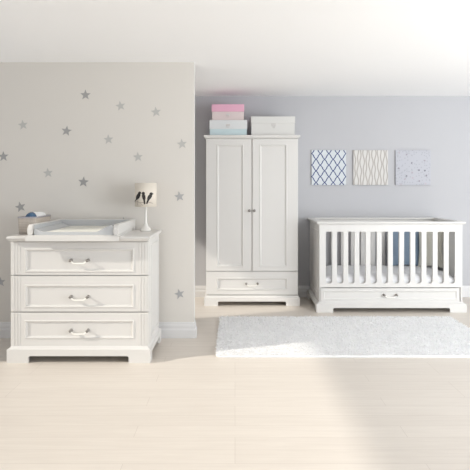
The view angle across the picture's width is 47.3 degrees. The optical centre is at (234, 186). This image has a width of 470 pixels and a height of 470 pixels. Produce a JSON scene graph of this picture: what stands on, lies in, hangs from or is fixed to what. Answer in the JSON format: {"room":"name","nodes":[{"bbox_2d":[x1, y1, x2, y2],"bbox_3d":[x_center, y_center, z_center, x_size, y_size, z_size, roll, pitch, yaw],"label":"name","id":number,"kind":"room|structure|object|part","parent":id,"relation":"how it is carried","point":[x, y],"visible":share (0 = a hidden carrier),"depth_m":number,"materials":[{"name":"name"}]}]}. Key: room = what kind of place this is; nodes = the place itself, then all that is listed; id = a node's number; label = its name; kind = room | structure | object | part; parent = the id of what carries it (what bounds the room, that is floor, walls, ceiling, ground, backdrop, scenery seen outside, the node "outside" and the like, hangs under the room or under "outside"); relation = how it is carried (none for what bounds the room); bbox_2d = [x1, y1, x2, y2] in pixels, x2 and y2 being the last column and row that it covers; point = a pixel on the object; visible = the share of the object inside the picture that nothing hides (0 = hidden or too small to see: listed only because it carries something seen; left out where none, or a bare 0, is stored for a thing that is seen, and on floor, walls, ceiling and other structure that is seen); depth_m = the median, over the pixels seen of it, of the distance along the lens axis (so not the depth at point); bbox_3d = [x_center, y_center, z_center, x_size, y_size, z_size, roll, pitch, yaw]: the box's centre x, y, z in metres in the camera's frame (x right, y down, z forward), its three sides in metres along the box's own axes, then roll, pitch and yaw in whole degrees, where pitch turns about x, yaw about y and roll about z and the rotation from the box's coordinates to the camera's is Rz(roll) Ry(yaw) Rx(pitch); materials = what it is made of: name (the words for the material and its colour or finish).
{"room":"children's room","nodes":[
{"label":"children's room","id":0,"kind":"room"},
{"bbox_2d":[0,62,194,321],"bbox_3d":[-1.259,0.114,4.750,1.802,2.420,0.080,0,0,0],"label":"wall","id":1,"kind":"structure","parent":0,"point":[47,96],"depth_m":4.71,"materials":[{"name":"grey paint"}]},
{"bbox_2d":[0,152,7,160],"bbox_3d":[-2.035,-0.272,4.709,0.090,0.087,0.002,0,0,0],"label":"sticker","id":2,"kind":"object","parent":1,"relation":"attached to","point":[3,156],"visible":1,"depth_m":4.71,"materials":[{"name":"grey paper"}]},
{"bbox_2d":[15,202,24,211],"bbox_3d":[-1.889,0.175,4.709,0.091,0.093,0.002,0,0,0],"label":"sticker","id":3,"kind":"object","parent":1,"relation":"attached to","point":[20,206],"visible":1,"depth_m":4.71,"materials":[{"name":"grey paper"}]},
{"bbox_2d":[19,120,26,129],"bbox_3d":[-1.865,-0.547,4.709,0.086,0.086,0.002,0,0,0],"label":"sticker","id":4,"kind":"object","parent":1,"relation":"attached to","point":[22,124],"visible":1,"depth_m":4.71,"materials":[{"name":"grey paper"}]},
{"bbox_2d":[44,168,51,176],"bbox_3d":[-1.645,-0.126,4.709,0.086,0.085,0.002,0,0,0],"label":"sticker","id":5,"kind":"object","parent":1,"relation":"attached to","point":[47,172],"visible":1,"depth_m":4.71,"materials":[{"name":"grey paper"}]},
{"bbox_2d":[62,127,70,134],"bbox_3d":[-1.479,-0.495,4.709,0.089,0.089,0.002,0,0,0],"label":"sticker","id":6,"kind":"object","parent":1,"relation":"attached to","point":[66,131],"visible":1,"depth_m":4.71,"materials":[{"name":"grey paper"}]},
{"bbox_2d":[79,177,87,185],"bbox_3d":[-1.330,-0.048,4.709,0.093,0.091,0.002,0,0,0],"label":"sticker","id":7,"kind":"object","parent":1,"relation":"attached to","point":[83,181],"visible":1,"depth_m":4.71,"materials":[{"name":"grey paper"}]},
{"bbox_2d":[81,90,89,98],"bbox_3d":[-1.314,-0.813,4.709,0.090,0.086,0.002,0,0,0],"label":"sticker","id":8,"kind":"object","parent":1,"relation":"attached to","point":[85,94],"visible":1,"depth_m":4.71,"materials":[{"name":"grey paper"}]},
{"bbox_2d":[0,321,196,337],"bbox_3d":[-1.249,1.255,4.740,1.822,0.138,0.100,0,0,0],"label":"baseboard","id":9,"kind":"structure","parent":1,"relation":"attached to","point":[168,329],"depth_m":4.69,"materials":[{"name":"white paint"}]},
{"bbox_2d":[104,135,111,142],"bbox_3d":[-1.113,-0.421,4.709,0.087,0.084,0.002,0,0,0],"label":"sticker","id":10,"kind":"object","parent":1,"relation":"attached to","point":[108,139],"visible":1,"depth_m":4.71,"materials":[{"name":"grey paper"}]},
{"bbox_2d":[116,101,123,109],"bbox_3d":[-1.009,-0.714,4.709,0.086,0.086,0.002,0,0,0],"label":"sticker","id":11,"kind":"object","parent":1,"relation":"attached to","point":[120,105],"visible":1,"depth_m":4.71,"materials":[{"name":"grey paper"}]},
{"bbox_2d":[134,152,141,160],"bbox_3d":[-0.853,-0.267,4.709,0.087,0.084,0.002,0,0,0],"label":"sticker","id":12,"kind":"object","parent":1,"relation":"attached to","point":[137,156],"visible":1,"depth_m":4.71,"materials":[{"name":"grey paper"}]},
{"bbox_2d":[152,107,159,116],"bbox_3d":[-0.696,-0.662,4.709,0.090,0.088,0.002,0,0,0],"label":"sticker","id":13,"kind":"object","parent":1,"relation":"attached to","point":[155,111],"visible":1,"depth_m":4.71,"materials":[{"name":"grey paper"}]},
{"bbox_2d":[175,192,183,200],"bbox_3d":[-0.490,0.081,4.709,0.089,0.089,0.002,0,0,0],"label":"sticker","id":14,"kind":"object","parent":1,"relation":"attached to","point":[179,196],"visible":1,"depth_m":4.71,"materials":[{"name":"grey paper"}]},
{"bbox_2d":[175,289,183,298],"bbox_3d":[-0.491,0.939,4.709,0.088,0.090,0.002,0,0,0],"label":"sticker","id":15,"kind":"object","parent":1,"relation":"attached to","point":[179,293],"visible":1,"depth_m":4.71,"materials":[{"name":"grey paper"}]},
{"bbox_2d":[178,139,185,148],"bbox_3d":[-0.467,-0.381,4.709,0.090,0.088,0.002,0,0,0],"label":"sticker","id":16,"kind":"object","parent":1,"relation":"attached to","point":[181,143],"visible":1,"depth_m":4.71,"materials":[{"name":"grey paper"}]},
{"bbox_2d":[0,297,469,469],"bbox_3d":[0.675,1.374,2.705,7.850,0.100,7.810,0,0,0],"label":"floor","id":17,"kind":"structure","parent":0,"point":[190,407],"depth_m":3.19,"materials":[{"name":"beige wood"}]},
{"bbox_2d":[6,230,160,362],"bbox_3d":[-1.177,0.848,4.340,1.080,0.952,0.640,0,0,0],"label":"dresser","id":18,"kind":"object","parent":17,"relation":"on","point":[68,298],"visible":0.99,"depth_m":4.06,"materials":[{"name":"white paint"}]},
{"bbox_2d":[18,215,50,233],"bbox_3d":[-1.635,0.303,4.380,0.152,0.138,0.366,0,0,0],"label":"storage basket","id":19,"kind":"object","parent":18,"relation":"on","point":[23,222],"visible":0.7,"depth_m":4.20,"materials":[{"name":"beige fabric"}]},
{"bbox_2d":[25,212,36,216],"bbox_3d":[-1.627,0.277,4.275,0.098,0.155,0.109,0,0,0],"label":"packet","id":20,"kind":"object","parent":19,"relation":"in","point":[30,214],"visible":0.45,"depth_m":4.24,"materials":[{"name":"blue plastic"}]},
{"bbox_2d":[34,212,45,216],"bbox_3d":[-1.635,0.281,4.441,0.111,0.154,0.216,0,0,0],"label":"cloth","id":21,"kind":"object","parent":19,"relation":"in","point":[36,213],"visible":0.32,"depth_m":4.39,"materials":[{"name":"white fabric"}]},
{"bbox_3d":[-1.177,1.093,4.045,0.152,0.039,0.042,0,0,0],"label":"handle","id":22,"kind":"part","parent":18,"relation":"part of","materials":[{"name":"silver metal"}]},
{"bbox_3d":[-1.177,0.838,4.045,0.152,0.039,0.042,0,0,0],"label":"handle","id":23,"kind":"part","parent":18,"relation":"part of","materials":[{"name":"silver metal"}]},
{"bbox_3d":[-1.177,0.562,4.045,0.152,0.039,0.042,0,0,0],"label":"handle","id":24,"kind":"part","parent":18,"relation":"part of","materials":[{"name":"silver metal"}]},
{"bbox_2d":[25,219,134,241],"bbox_3d":[-1.210,0.342,4.327,0.691,0.125,0.717,0,0,0],"label":"tray","id":25,"kind":"object","parent":18,"relation":"on","point":[119,229],"visible":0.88,"depth_m":4.01,"materials":[{"name":"white paint"}]},
{"bbox_2d":[34,220,127,234],"bbox_3d":[-1.204,0.323,4.327,0.591,0.070,0.657,0,0,0],"label":"changing pad","id":26,"kind":"object","parent":25,"relation":"in","point":[62,228],"visible":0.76,"depth_m":4.04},
{"bbox_3d":[-1.210,0.365,4.335,0.673,0.014,0.699,0,0,0],"label":"board","id":27,"kind":"part","parent":25,"relation":"part of","materials":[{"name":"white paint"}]},
{"bbox_3d":[-1.177,1.083,4.068,1.044,0.261,0.028,0,0,0],"label":"drawer","id":28,"kind":"part","parent":18,"relation":"part of","materials":[{"name":"white paint"}]},
{"bbox_3d":[-1.177,0.810,4.068,1.044,0.268,0.028,0,0,0],"label":"drawer","id":29,"kind":"part","parent":18,"relation":"part of","materials":[{"name":"white paint"}]},
{"bbox_3d":[-1.177,0.541,4.068,1.044,0.251,0.028,0,0,0],"label":"drawer","id":30,"kind":"part","parent":18,"relation":"part of","materials":[{"name":"white paint"}]},
{"bbox_2d":[135,183,156,230],"bbox_3d":[-0.754,0.169,4.529,0.182,0.406,0.183,0,0,0],"label":"table lamp","id":31,"kind":"object","parent":18,"relation":"on","point":[145,193],"visible":1,"depth_m":4.46,"materials":[{"name":"white ceramic"}]},
{"bbox_2d":[141,192,145,203],"bbox_3d":[-0.759,0.092,4.439,0.038,0.104,0.002,0,0,4],"label":"print","id":32,"kind":"object","parent":31,"relation":"attached to","point":[143,194],"depth_m":4.44},
{"bbox_3d":[-0.754,0.068,4.530,0.182,0.204,0.182,0,0,0],"label":"lamp shade","id":33,"kind":"part","parent":31,"relation":"part of","materials":[{"name":"beige fabric"}]},
{"bbox_2d":[146,192,152,203],"bbox_3d":[-0.705,0.093,4.456,0.070,0.096,0.007,0,0,-33],"label":"print","id":34,"kind":"object","parent":31,"relation":"attached to","point":[149,195],"depth_m":4.45},
{"bbox_2d":[204,135,299,305],"bbox_3d":[0.190,0.373,6.195,1.075,1.902,0.490,0,0,0],"label":"wardrobe","id":35,"kind":"object","parent":17,"relation":"on","point":[252,180],"visible":1,"depth_m":5.99,"materials":[{"name":"white paint"}]},
{"bbox_2d":[209,120,246,134],"bbox_3d":[-0.075,-0.665,6.186,0.424,0.174,0.347,0,0,0],"label":"storage box","id":36,"kind":"object","parent":35,"relation":"on","point":[217,127],"visible":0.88,"depth_m":6.02,"materials":[{"name":"cardboard"}]},
{"bbox_2d":[212,104,243,119],"bbox_3d":[-0.080,-0.843,6.188,0.367,0.180,0.303,0,0,0],"label":"storage box","id":37,"kind":"object","parent":36,"relation":"on","point":[219,111],"visible":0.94,"depth_m":6.04,"materials":[{"name":"cardboard"}]},
{"bbox_3d":[-0.080,-0.891,6.190,0.367,0.083,0.300,0,0,0],"label":"lid","id":38,"kind":"part","parent":37,"relation":"part of","materials":[{"name":"pink cardboard"}]},
{"bbox_3d":[-0.075,-0.702,6.190,0.424,0.101,0.340,0,0,0],"label":"lid","id":39,"kind":"part","parent":36,"relation":"part of","materials":[{"name":"white cardboard"}]},
{"bbox_3d":[-0.070,0.200,5.994,0.507,1.476,0.025,0,0,0],"label":"door","id":40,"kind":"part","parent":35,"relation":"part of","materials":[{"name":"white paint"}]},
{"bbox_3d":[0.190,1.075,5.992,1.027,0.254,0.027,0,0,0],"label":"drawer","id":41,"kind":"part","parent":35,"relation":"part of","materials":[{"name":"white paint"}]},
{"bbox_2d":[250,116,294,134],"bbox_3d":[0.429,-0.686,6.198,0.497,0.216,0.343,0,0,0],"label":"storage box","id":42,"kind":"object","parent":35,"relation":"on","point":[259,125],"visible":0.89,"depth_m":6.03,"materials":[{"name":"cardboard"}]},
{"bbox_3d":[0.429,-0.756,6.200,0.497,0.076,0.340,0,0,0],"label":"lid","id":43,"kind":"part","parent":42,"relation":"part of","materials":[{"name":"white cardboard"}]},
{"bbox_3d":[0.449,0.200,5.994,0.509,1.476,0.025,0,0,0],"label":"door","id":44,"kind":"part","parent":35,"relation":"part of","materials":[{"name":"white paint"}]},
{"bbox_2d":[214,316,469,357],"bbox_3d":[1.004,1.307,4.760,2.350,0.034,1.275,0,0,0],"label":"rug","id":45,"kind":"object","parent":17,"relation":"on","point":[246,336],"visible":1,"depth_m":4.64,"materials":[{"name":"white carpet"}]},
{"bbox_2d":[307,218,466,312],"bbox_3d":[1.652,0.845,6.048,1.584,0.957,0.799,0,0,0],"label":"crib","id":46,"kind":"object","parent":17,"relation":"on","point":[326,297],"visible":0.93,"depth_m":5.68,"materials":[{"name":"white paint"}]},
{"bbox_3d":[0.902,0.382,6.053,0.070,0.030,0.655,0,0,0],"label":"rail","id":47,"kind":"part","parent":46,"relation":"part of","materials":[{"name":"white paint"}]},
{"bbox_3d":[0.908,0.801,6.055,0.035,0.825,0.690,0,0,0],"label":"panel","id":48,"kind":"part","parent":46,"relation":"part of","materials":[{"name":"white paint"}]},
{"bbox_3d":[1.652,0.382,6.418,1.570,0.030,0.060,0,0,0],"label":"rail","id":49,"kind":"part","parent":46,"relation":"part of","materials":[{"name":"white paint"}]},
{"bbox_3d":[1.652,0.437,6.415,1.514,0.096,0.030,0,0,0],"label":"rail","id":50,"kind":"part","parent":46,"relation":"part of","materials":[{"name":"white paint"}]},
{"bbox_3d":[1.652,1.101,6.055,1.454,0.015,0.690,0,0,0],"label":"mattress","id":51,"kind":"part","parent":46,"relation":"part of","materials":[{"name":"white fabric"}]},
{"bbox_2d":[326,265,453,287],"bbox_3d":[1.652,1.002,6.055,1.440,0.182,0.682,0,0,0],"label":"mattress","id":52,"kind":"object","parent":46,"relation":"on","point":[339,267],"visible":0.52,"depth_m":5.77,"materials":[{"name":"white fabric"}]},
{"bbox_2d":[393,232,418,265],"bbox_3d":[1.979,0.711,6.245,0.375,0.417,0.153,0,0,1],"label":"cushion","id":53,"kind":"object","parent":52,"relation":"on","point":[395,234],"visible":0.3,"depth_m":6.19,"materials":[{"name":"blue fabric"}]},
{"bbox_2d":[418,232,442,267],"bbox_3d":[2.240,0.707,6.134,0.273,0.414,0.122,0,0,27],"label":"cushion","id":54,"kind":"object","parent":52,"relation":"on","point":[428,234],"visible":0.59,"depth_m":6.09,"materials":[{"name":"beige fabric"}]},
{"bbox_3d":[1.647,1.148,5.694,1.475,0.149,0.024,0,0,0],"label":"drawer","id":55,"kind":"part","parent":46,"relation":"part of","materials":[{"name":"white paint"}]},
{"bbox_3d":[1.652,0.437,5.695,1.514,0.096,0.030,0,0,0],"label":"rail","id":56,"kind":"part","parent":46,"relation":"part of","materials":[{"name":"white paint"}]},
{"bbox_3d":[1.652,1.030,5.695,1.514,0.068,0.030,0,0,0],"label":"rail","id":57,"kind":"part","parent":46,"relation":"part of","materials":[{"name":"white paint"}]},
{"bbox_3d":[1.652,0.382,5.689,1.570,0.030,0.073,0,0,0],"label":"rail","id":58,"kind":"part","parent":46,"relation":"part of","materials":[{"name":"white paint"}]},
{"bbox_3d":[2.402,0.382,6.053,0.070,0.030,0.655,0,0,0],"label":"rail","id":59,"kind":"part","parent":46,"relation":"part of","materials":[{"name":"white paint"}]},
{"bbox_3d":[2.397,0.801,6.055,0.035,0.825,0.690,0,0,0],"label":"panel","id":60,"kind":"part","parent":46,"relation":"part of","materials":[{"name":"white paint"}]},
{"bbox_3d":[2.400,1.139,5.695,0.018,0.150,0.030,0,0,0],"label":"drawer post","id":61,"kind":"part","parent":46,"relation":"part of","materials":[{"name":"white paint"}]},
{"bbox_2d":[0,0,469,95],"bbox_3d":[0.675,-1.146,2.705,7.850,0.100,7.810,0,0,0],"label":"ceiling","id":62,"kind":"structure","parent":0,"point":[236,47],"depth_m":4.01,"materials":[{"name":"white paint"}]},
{"bbox_2d":[195,96,469,285],"bbox_3d":[0.675,0.114,6.535,7.850,2.420,0.150,0,0,0],"label":"wall","id":63,"kind":"structure","parent":0,"point":[440,125],"depth_m":6.46,"materials":[{"name":"grey paint"}]},
{"bbox_2d":[311,150,345,184],"bbox_3d":[1.127,-0.233,6.448,0.413,0.418,0.024,0,0,0],"label":"picture","id":64,"kind":"object","parent":63,"relation":"attached to","point":[328,167],"visible":1,"depth_m":6.44},
{"bbox_2d":[195,286,469,296],"bbox_3d":[0.750,1.256,6.450,7.700,0.135,0.020,0,0,0],"label":"baseboard","id":65,"kind":"structure","parent":63,"relation":"attached to","point":[200,291],"depth_m":6.44,"materials":[{"name":"white paint"}]},
{"bbox_2d":[353,150,387,184],"bbox_3d":[1.630,-0.233,6.448,0.416,0.418,0.024,0,0,0],"label":"picture","id":66,"kind":"object","parent":63,"relation":"attached to","point":[370,167],"visible":1,"depth_m":6.44},
{"bbox_2d":[395,150,430,184],"bbox_3d":[2.140,-0.233,6.448,0.420,0.418,0.024,0,0,0],"label":"picture","id":67,"kind":"object","parent":63,"relation":"attached to","point":[412,167],"visible":1,"depth_m":6.44}
]}

